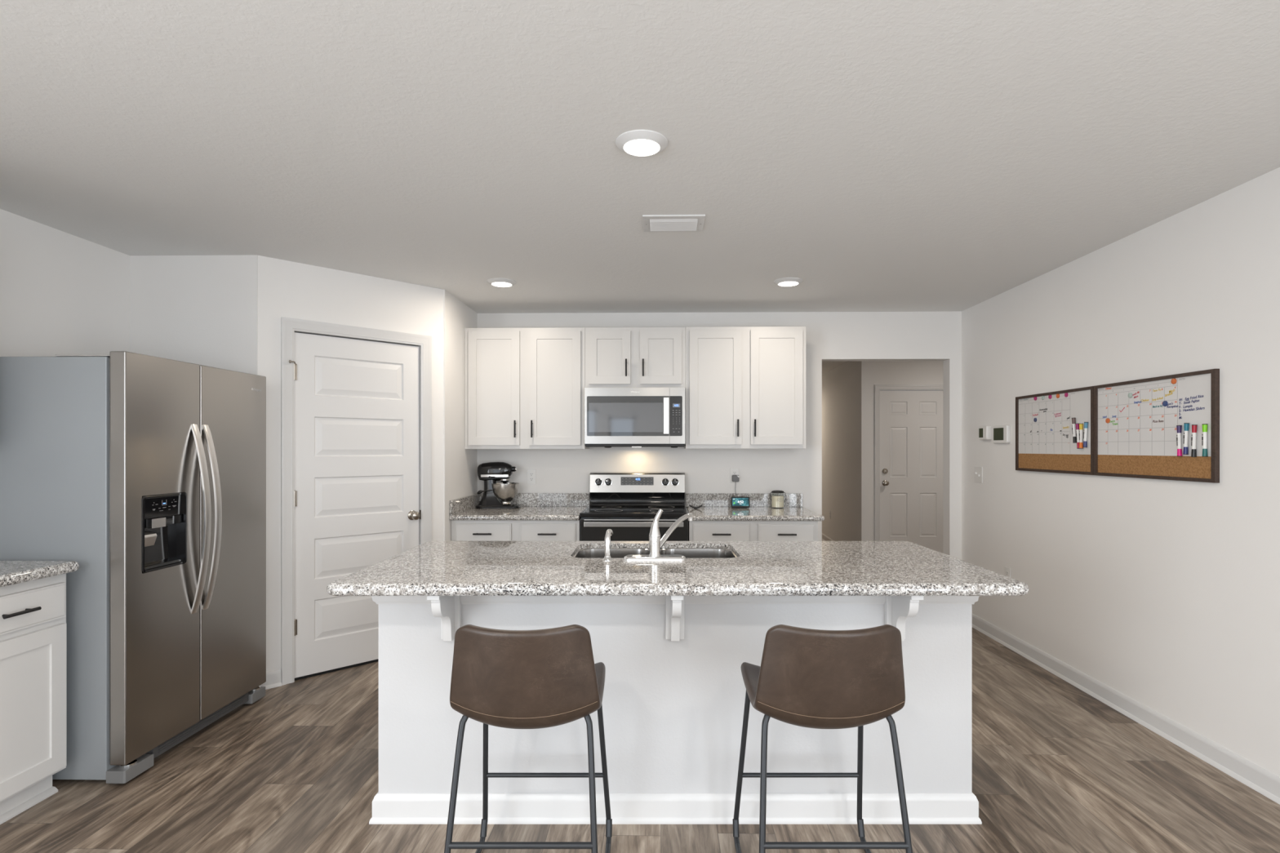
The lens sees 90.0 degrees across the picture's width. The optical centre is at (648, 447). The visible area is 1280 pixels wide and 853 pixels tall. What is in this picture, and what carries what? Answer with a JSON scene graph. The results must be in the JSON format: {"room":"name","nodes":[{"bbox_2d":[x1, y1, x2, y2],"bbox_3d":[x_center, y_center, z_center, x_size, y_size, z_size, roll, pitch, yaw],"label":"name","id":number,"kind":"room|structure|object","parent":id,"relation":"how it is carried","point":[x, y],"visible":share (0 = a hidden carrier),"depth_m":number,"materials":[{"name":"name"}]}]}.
{"room":"kitchen","nodes":[
{"label":"kitchen","id":0,"kind":"room"},
{"bbox_2d":[0,208,129,356],"bbox_3d":[-3.037,0.140,0.387,0.118,2.440,6.658,0,0,1],"label":"wall","id":1,"kind":"structure","parent":0,"point":[61,292],"depth_m":3.16,"materials":[{"name":"white paint"}]},
{"bbox_2d":[129,254,257,374],"bbox_3d":[-2.553,0.140,3.649,0.724,2.440,0.118,0,0,1],"label":"wall","id":2,"kind":"structure","parent":0,"point":[197,309],"depth_m":3.59,"materials":[{"name":"white paint"}]},
{"bbox_2d":[257,255,443,671],"bbox_3d":[-1.838,0.140,4.022,1.128,2.440,0.125,0,0,-44],"label":"wall","id":3,"kind":"structure","parent":0,"point":[286,288],"depth_m":3.79,"materials":[{"name":"white paint"}]},
{"bbox_2d":[259,668,281,689],"bbox_3d":[-2.145,1.314,3.616,0.120,0.092,0.024,0,0,-44],"label":"baseboard","id":4,"kind":"structure","parent":3,"relation":"attached to","point":[273,678],"depth_m":3.63,"materials":[{"name":"white paint"}]},
{"bbox_2d":[288,332,421,680],"bbox_3d":[-1.798,0.343,3.969,0.802,2.033,0.108,0,0,-44],"label":"door","id":5,"kind":"structure","parent":3,"relation":"in","point":[357,491],"depth_m":3.94,"materials":[{"name":"white paint"}]},
{"bbox_2d":[280,316,431,685],"bbox_3d":[-1.820,0.306,4.016,0.900,2.108,0.129,0,0,-44],"label":"door frame","id":6,"kind":"structure","parent":3,"relation":"attached to","point":[289,326],"depth_m":3.71,"materials":[{"name":"white paint"}]},
{"bbox_2d":[443,289,477,541],"bbox_3d":[-1.443,0.140,4.751,0.118,2.440,0.775,0,0,1],"label":"wall","id":7,"kind":"structure","parent":0,"point":[460,464],"depth_m":4.58,"materials":[{"name":"white paint"}]},
{"bbox_2d":[0,0,1279,374],"bbox_3d":[0.676,-1.120,3.938,9.200,0.080,14.500,0,0,1],"label":"ceiling","id":8,"kind":"structure","parent":0,"point":[877,155],"depth_m":2.23,"materials":[{"name":"white paint"}]},
{"bbox_2d":[487,277,516,287],"bbox_3d":[-0.955,-1.071,4.159,0.185,0.019,0.185,0,0,1],"label":"recessed light","id":9,"kind":"object","parent":8,"relation":"in","point":[502,282],"visible":1,"depth_m":4.12,"materials":[{"name":"white plastic"}]},
{"bbox_2d":[615,129,667,156],"bbox_3d":[-0.025,-1.071,2.263,0.185,0.019,0.185,0,0,1],"label":"recessed light","id":10,"kind":"object","parent":8,"relation":"in","point":[641,143],"visible":1,"depth_m":2.23,"materials":[{"name":"white paint"}]},
{"bbox_2d":[642,214,705,231],"bbox_3d":[0.119,-1.072,3.069,0.291,0.016,0.213,0,0,1],"label":"ceiling vent","id":11,"kind":"object","parent":8,"relation":"in","point":[651,223],"visible":1,"depth_m":3.04,"materials":[{"name":"white metal"}]},
{"bbox_2d":[773,277,803,286],"bbox_3d":[0.905,-1.071,4.143,0.185,0.019,0.185,0,0,1],"label":"recessed light","id":12,"kind":"object","parent":8,"relation":"in","point":[784,282],"visible":1,"depth_m":4.10,"materials":[{"name":"white plastic"}]},
{"bbox_2d":[0,540,1279,852],"bbox_3d":[0.676,1.400,3.938,9.200,0.080,14.500,0,0,1],"label":"floor","id":13,"kind":"structure","parent":0,"point":[1056,768],"depth_m":2.48,"materials":[{"name":"wood"}]},
{"bbox_2d":[0,573,66,824],"bbox_3d":[-2.595,0.924,2.311,0.688,0.872,0.442,0,0,1],"label":"base cabinet","id":14,"kind":"object","parent":13,"relation":"on","point":[33,614],"visible":0.95,"depth_m":2.38,"materials":[{"name":"white paint"}]},
{"bbox_2d":[0,351,266,783],"bbox_3d":[-2.460,0.486,3.027,0.885,1.748,0.918,0,0,1],"label":"refrigerator","id":15,"kind":"object","parent":13,"relation":"on","point":[147,473],"visible":1,"depth_m":2.65,"materials":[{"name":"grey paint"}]},
{"bbox_2d":[152,499,176,511],"bbox_3d":[-2.090,0.248,2.761,0.001,0.046,0.135,0,0,1],"label":"control panel","id":16,"kind":"object","parent":15,"relation":"attached to","point":[157,504],"depth_m":2.76,"materials":[{"name":"grey plastic"}]},
{"bbox_2d":[451,518,580,541],"bbox_3d":[-0.930,0.933,4.777,0.903,0.853,0.700,0,0,1],"label":"base cabinet","id":17,"kind":"object","parent":13,"relation":"on","point":[461,530],"visible":0.27,"depth_m":4.46,"materials":[{"name":"white paint"}]},
{"bbox_2d":[449,493,590,520],"bbox_3d":[-0.929,0.434,4.785,0.904,0.143,0.683,0,0,1],"label":"countertop","id":18,"kind":"structure","parent":17,"relation":"on","point":[534,506],"depth_m":4.84,"materials":[{"name":"stone"}]},
{"bbox_2d":[475,462,520,508],"bbox_3d":[-1.176,0.290,4.995,0.337,0.360,0.214,0,0,-2],"label":"stand mixer","id":19,"kind":"object","parent":18,"relation":"on","point":[499,495],"visible":1,"depth_m":4.94,"materials":[{"name":"black metal"}]},
{"bbox_2d":[491,482,519,504],"bbox_3d":[-1.120,0.360,4.997,0.213,0.164,0.213,0,0,10],"label":"bowl","id":20,"kind":"object","parent":19,"relation":"on","point":[502,493],"depth_m":4.93,"materials":[{"name":"silver metal"}]},
{"bbox_2d":[444,624,612,852],"bbox_3d":[-0.353,0.925,1.971,0.454,0.868,0.512,0,0,0],"label":"bar stool","id":21,"kind":"object","parent":13,"relation":"on","point":[548,677],"visible":1,"depth_m":1.77,"materials":[{"name":"brown leather"}]},
{"bbox_2d":[579,472,688,541],"bbox_3d":[-0.095,0.778,4.750,0.761,1.162,0.695,0,0,1],"label":"range","id":22,"kind":"object","parent":13,"relation":"on","point":[628,504],"visible":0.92,"depth_m":4.99,"materials":[{"name":"black"}]},
{"bbox_2d":[579,505,688,517],"bbox_3d":[-0.096,0.469,4.743,0.761,0.034,0.600,0,0,1],"label":"cooktop","id":23,"kind":"object","parent":22,"relation":"in","point":[591,511],"depth_m":4.54,"materials":[{"name":"black glass"}]},
{"bbox_2d":[368,555,982,824],"bbox_3d":[0.097,0.924,2.579,2.217,0.872,0.912,0,0,0],"label":"kitchen island","id":24,"kind":"object","parent":13,"relation":"on","point":[673,699],"visible":0.65,"depth_m":2.33,"materials":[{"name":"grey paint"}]},
{"bbox_2d":[326,541,1029,595],"bbox_3d":[0.096,0.467,2.582,2.330,0.042,0.993,0,0,0],"label":"island countertop","id":25,"kind":"structure","parent":24,"relation":"on","point":[430,568],"depth_m":2.31,"materials":[{"name":"stone"}]},
{"bbox_2d":[602,528,613,560],"bbox_3d":[-0.163,0.386,2.547,0.043,0.121,0.066,0,0,0],"label":"sprayer","id":26,"kind":"object","parent":25,"relation":"on","point":[609,532],"visible":1,"depth_m":2.53,"materials":[{"name":"silver metal"}]},
{"bbox_2d":[573,547,737,558],"bbox_3d":[0.028,0.574,2.780,0.701,0.214,0.391,0,0,0],"label":"sink","id":27,"kind":"object","parent":25,"relation":"in","point":[596,553],"visible":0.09,"depth_m":2.97,"materials":[{"name":"silver metal"}]},
{"bbox_2d":[623,508,693,561],"bbox_3d":[0.084,0.344,2.578,0.360,0.204,0.169,0,0,-36],"label":"faucet","id":28,"kind":"object","parent":25,"relation":"on","point":[655,543],"visible":1,"depth_m":2.52,"materials":[{"name":"silver metal"}]},
{"bbox_2d":[688,520,817,551],"bbox_3d":[0.735,0.933,4.745,0.893,0.853,0.700,0,0,1],"label":"base cabinet","id":29,"kind":"object","parent":13,"relation":"on","point":[698,531],"visible":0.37,"depth_m":4.43,"materials":[{"name":"white paint"}]},
{"bbox_2d":[685,493,824,520],"bbox_3d":[0.756,0.434,4.753,0.935,0.143,0.683,0,0,1],"label":"countertop","id":30,"kind":"structure","parent":29,"relation":"on","point":[715,506],"depth_m":4.97,"materials":[{"name":"stone"}]},
{"bbox_2d":[688,504,702,508],"bbox_3d":[0.363,0.454,4.924,0.100,0.032,0.068,0,0,1],"label":"spoon rest","id":31,"kind":"object","parent":30,"relation":"on","point":[700,506],"visible":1,"depth_m":4.90,"materials":[{"name":"black metal"}]},
{"bbox_2d":[730,497,750,507],"bbox_3d":[0.713,0.426,4.995,0.146,0.087,0.076,0,0,1],"label":"smart display","id":32,"kind":"object","parent":30,"relation":"on","point":[735,502],"visible":1,"depth_m":4.96,"materials":[{"name":"black plastic"}]},
{"bbox_2d":[769,490,786,507],"bbox_3d":[1.008,0.402,4.996,0.101,0.137,0.102,0,0,-44],"label":"jar candle","id":33,"kind":"object","parent":30,"relation":"on","point":[777,501],"visible":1,"depth_m":4.96,"materials":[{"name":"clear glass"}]},
{"bbox_2d":[732,624,912,852],"bbox_3d":[0.517,0.925,1.971,0.454,0.868,0.512,0,0,0],"label":"bar stool","id":34,"kind":"object","parent":13,"relation":"on","point":[805,677],"visible":1,"depth_m":1.77,"materials":[{"name":"brown leather"}]},
{"bbox_3d":[-2.608,0.924,1.629,0.688,0.872,0.918,0,0,1],"label":"base cabinet","id":35,"kind":"object","parent":13,"relation":"on","visible":0},
{"bbox_2d":[0,560,79,587],"bbox_3d":[-2.603,0.414,1.845,0.691,0.148,1.390,0,0,1],"label":"countertop","id":36,"kind":"structure","parent":35,"relation":"on","point":[11,572],"depth_m":2.39,"materials":[{"name":"stone"}]},
{"bbox_2d":[477,311,961,559],"bbox_3d":[0.552,0.140,5.159,4.091,2.440,0.118,0,0,1],"label":"wall","id":37,"kind":"structure","parent":0,"point":[829,335],"depth_m":5.09,"materials":[{"name":"white paint"}]},
{"bbox_2d":[464,327,590,448],"bbox_3d":[-0.927,-0.445,4.933,0.904,0.910,0.386,0,0,1],"label":"upper cabinet","id":38,"kind":"object","parent":37,"relation":"attached to","point":[524,387],"visible":0.94,"depth_m":4.78,"materials":[{"name":"white paint"}]},
{"bbox_2d":[527,469,536,484],"bbox_3d":[-0.939,0.233,5.125,0.072,0.118,0.007,0,0,1],"label":"wall outlet","id":39,"kind":"object","parent":37,"relation":"attached to","point":[531,473],"visible":1,"depth_m":5.12,"materials":[{"name":"white plastic"}]},
{"bbox_2d":[476,493,590,506],"bbox_3d":[-0.923,0.416,5.117,0.904,0.107,0.020,0,0,1],"label":"backsplash","id":40,"kind":"structure","parent":37,"relation":"attached to","point":[525,500],"depth_m":5.10,"materials":[{"name":"stone"}]},
{"bbox_2d":[585,327,685,388],"bbox_3d":[-0.098,-0.673,4.918,0.752,0.454,0.386,0,0,1],"label":"upper cabinet","id":41,"kind":"object","parent":37,"relation":"attached to","point":[615,357],"visible":0.91,"depth_m":4.76,"materials":[{"name":"white paint"}]},
{"bbox_2d":[584,387,684,448],"bbox_3d":[-0.098,-0.221,4.890,0.740,0.443,0.435,0,0,1],"label":"microwave","id":42,"kind":"object","parent":41,"relation":"attached to","point":[633,417],"visible":1,"depth_m":4.70,"materials":[{"name":"silver metal"}]},
{"bbox_2d":[729,467,738,482],"bbox_3d":[0.684,0.220,5.093,0.072,0.118,0.007,0,0,1],"label":"wall outlet","id":43,"kind":"object","parent":37,"relation":"attached to","point":[733,471],"visible":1,"depth_m":5.09,"materials":[{"name":"white plastic"}]},
{"bbox_2d":[732,475,739,497],"bbox_3d":[0.690,0.302,5.068,0.055,0.171,0.042,0,0,1],"label":"power adapter","id":44,"kind":"object","parent":43,"relation":"attached to","point":[735,477],"visible":1,"depth_m":5.06,"materials":[{"name":"grey plastic"}]},
{"bbox_2d":[685,493,802,506],"bbox_3d":[0.757,0.416,5.084,0.925,0.107,0.020,0,0,1],"label":"backsplash","id":45,"kind":"structure","parent":37,"relation":"attached to","point":[695,500],"depth_m":5.08,"materials":[{"name":"stone"}]},
{"bbox_2d":[684,326,805,448],"bbox_3d":[0.726,-0.448,4.902,0.894,0.909,0.386,0,0,1],"label":"upper cabinet","id":46,"kind":"object","parent":37,"relation":"attached to","point":[745,388],"visible":0.98,"depth_m":4.75,"materials":[{"name":"white paint"}]},
{"bbox_2d":[822,360,857,541],"bbox_3d":[2.595,0.140,9.011,0.100,2.440,3.089,0,0,4],"label":"wall","id":47,"kind":"structure","parent":0,"point":[840,384],"depth_m":8.35,"materials":[{"name":"white paint"}]},
{"bbox_2d":[822,533,834,541],"bbox_3d":[2.531,1.314,8.955,0.026,0.092,3.200,0,0,3],"label":"baseboard","id":48,"kind":"structure","parent":47,"relation":"attached to","point":[824,538],"depth_m":9.19,"materials":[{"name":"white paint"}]},
{"bbox_2d":[857,360,942,541],"bbox_3d":[3.596,0.140,7.391,2.294,2.440,0.118,0,0,1],"label":"wall","id":49,"kind":"structure","parent":0,"point":[870,373],"depth_m":7.35,"materials":[{"name":"white paint"}]},
{"bbox_2d":[874,384,942,541],"bbox_3d":[3.049,0.319,7.388,0.907,2.082,0.129,0,0,1],"label":"door frame","id":50,"kind":"structure","parent":49,"relation":"attached to","point":[877,388],"depth_m":7.34,"materials":[{"name":"white paint"}]},
{"bbox_2d":[880,390,942,553],"bbox_3d":[3.048,0.344,7.340,0.781,2.007,0.110,0,0,1],"label":"door","id":51,"kind":"structure","parent":49,"relation":"in","point":[911,421],"depth_m":7.36,"materials":[{"name":"white paint"}]},
{"bbox_2d":[961,167,1279,777],"bbox_3d":[2.459,0.140,1.008,0.118,2.440,8.110,0,0,1],"label":"wall","id":52,"kind":"structure","parent":0,"point":[1164,593],"depth_m":3.07,"materials":[{"name":"white paint"}]},
{"bbox_2d":[973,466,982,483],"bbox_3d":[2.463,0.203,4.789,0.016,0.118,0.120,0,0,1],"label":"light switch","id":53,"kind":"object","parent":52,"relation":"attached to","point":[978,471],"visible":1,"depth_m":4.78,"materials":[{"name":"white plastic"}]},
{"bbox_2d":[978,426,991,439],"bbox_3d":[2.450,-0.108,4.660,0.038,0.100,0.120,0,0,1],"label":"alarm keypad","id":54,"kind":"object","parent":52,"relation":"attached to","point":[984,432],"visible":1,"depth_m":4.62,"materials":[{"name":"white plastic"}]},
{"bbox_2d":[992,425,1010,443],"bbox_3d":[2.453,-0.092,4.451,0.024,0.124,0.192,0,0,1],"label":"thermostat","id":55,"kind":"object","parent":52,"relation":"attached to","point":[1001,433],"visible":1,"depth_m":4.42,"materials":[{"name":"white plastic"}]},
{"bbox_2d":[1004,566,1010,577],"bbox_3d":[2.460,0.880,4.386,0.007,0.118,0.072,0,0,1],"label":"wall outlet","id":56,"kind":"object","parent":52,"relation":"attached to","point":[1007,571],"visible":0.48,"depth_m":4.38,"materials":[{"name":"white plastic"}]},
{"bbox_2d":[1015,386,1093,475],"bbox_3d":[2.444,-0.093,3.875,0.020,0.487,0.766,0,0,1],"label":"calendar board","id":57,"kind":"object","parent":52,"relation":"attached to","point":[1046,445],"visible":1,"depth_m":3.86,"materials":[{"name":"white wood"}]},
{"bbox_2d":[1018,392,1075,443],"bbox_3d":[2.445,-0.141,3.947,0.001,0.355,0.575,0,0,1],"label":"print","id":58,"kind":"object","parent":57,"relation":"attached to","point":[1054,415],"depth_m":3.93,"materials":[{"name":"grey"}]},
{"bbox_2d":[1071,417,1076,443],"bbox_3d":[2.429,-0.100,3.651,0.019,0.144,0.031,0,0,1],"label":"marker","id":59,"kind":"object","parent":57,"relation":"attached to","point":[1073,420],"visible":1,"depth_m":3.65,"materials":[{"name":"white plastic"}]},
{"bbox_2d":[1075,423,1079,448],"bbox_3d":[2.429,-0.066,3.616,0.019,0.144,0.033,0,0,1],"label":"marker","id":60,"kind":"object","parent":57,"relation":"attached to","point":[1077,424],"visible":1,"depth_m":3.61,"materials":[{"name":"white plastic"}]},
{"bbox_2d":[1079,423,1083,448],"bbox_3d":[2.428,-0.066,3.591,0.019,0.141,0.019,0,0,1],"label":"marker","id":61,"kind":"object","parent":57,"relation":"attached to","point":[1081,425],"visible":1,"depth_m":3.58,"materials":[{"name":"white plastic"}]},
{"bbox_2d":[1083,422,1088,447],"bbox_3d":[2.428,-0.072,3.554,0.019,0.142,0.028,0,0,1],"label":"marker","id":62,"kind":"object","parent":57,"relation":"attached to","point":[1086,424],"visible":1,"depth_m":3.55,"materials":[{"name":"white plastic"}]},
{"bbox_2d":[972,613,1279,804],"bbox_3d":[2.388,1.314,1.009,0.024,0.092,8.110,0,0,1],"label":"baseboard","id":63,"kind":"structure","parent":52,"relation":"attached to","point":[1252,775],"depth_m":3.09,"materials":[{"name":"white paint"}]},
{"bbox_2d":[1093,368,1219,483],"bbox_3d":[2.429,-0.093,3.106,0.020,0.487,0.766,0,0,1],"label":"calendar board","id":64,"kind":"object","parent":52,"relation":"attached to","point":[1139,440],"visible":1,"depth_m":3.05,"materials":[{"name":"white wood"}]},
{"bbox_2d":[1097,377,1185,455],"bbox_3d":[2.430,-0.141,3.179,0.001,0.355,0.575,0,0,1],"label":"print","id":65,"kind":"object","parent":64,"relation":"attached to","point":[1140,424],"depth_m":3.15,"materials":[{"name":"grey"}]},
{"bbox_2d":[1162,400,1168,406],"bbox_3d":[2.423,-0.207,3.002,0.008,0.027,0.027,0,0,1],"label":"magnet","id":66,"kind":"object","parent":64,"relation":"attached to","point":[1165,403],"visible":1,"depth_m":3.00,"materials":[{"name":"blue plastic"}]},
{"bbox_2d":[1170,377,1176,384],"bbox_3d":[2.422,-0.307,2.951,0.008,0.027,0.027,0,0,1],"label":"magnet","id":67,"kind":"object","parent":64,"relation":"attached to","point":[1173,381],"visible":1,"depth_m":2.95,"materials":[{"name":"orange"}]},
{"bbox_2d":[1176,425,1182,456],"bbox_3d":[2.415,-0.031,2.911,0.019,0.142,0.022,0,0,1],"label":"marker","id":68,"kind":"object","parent":64,"relation":"attached to","point":[1179,428],"visible":1,"depth_m":2.90,"materials":[{"name":"white plastic"}]},
{"bbox_2d":[1182,422,1189,454],"bbox_3d":[2.415,-0.040,2.873,0.019,0.143,0.025,0,0,1],"label":"marker","id":69,"kind":"object","parent":64,"relation":"attached to","point":[1186,425],"visible":1,"depth_m":2.87,"materials":[{"name":"white plastic"}]},
{"bbox_2d":[1191,424,1197,457],"bbox_3d":[2.414,-0.030,2.830,0.019,0.144,0.023,0,0,1],"label":"marker","id":70,"kind":"object","parent":64,"relation":"attached to","point":[1193,438],"visible":1,"depth_m":2.83,"materials":[{"name":"white plastic"}]},
{"bbox_2d":[1201,423,1207,457],"bbox_3d":[2.413,-0.032,2.774,0.019,0.142,0.019,0,0,1],"label":"marker","id":71,"kind":"object","parent":64,"relation":"attached to","point":[1204,442],"visible":1,"depth_m":2.77,"materials":[{"name":"white plastic"}]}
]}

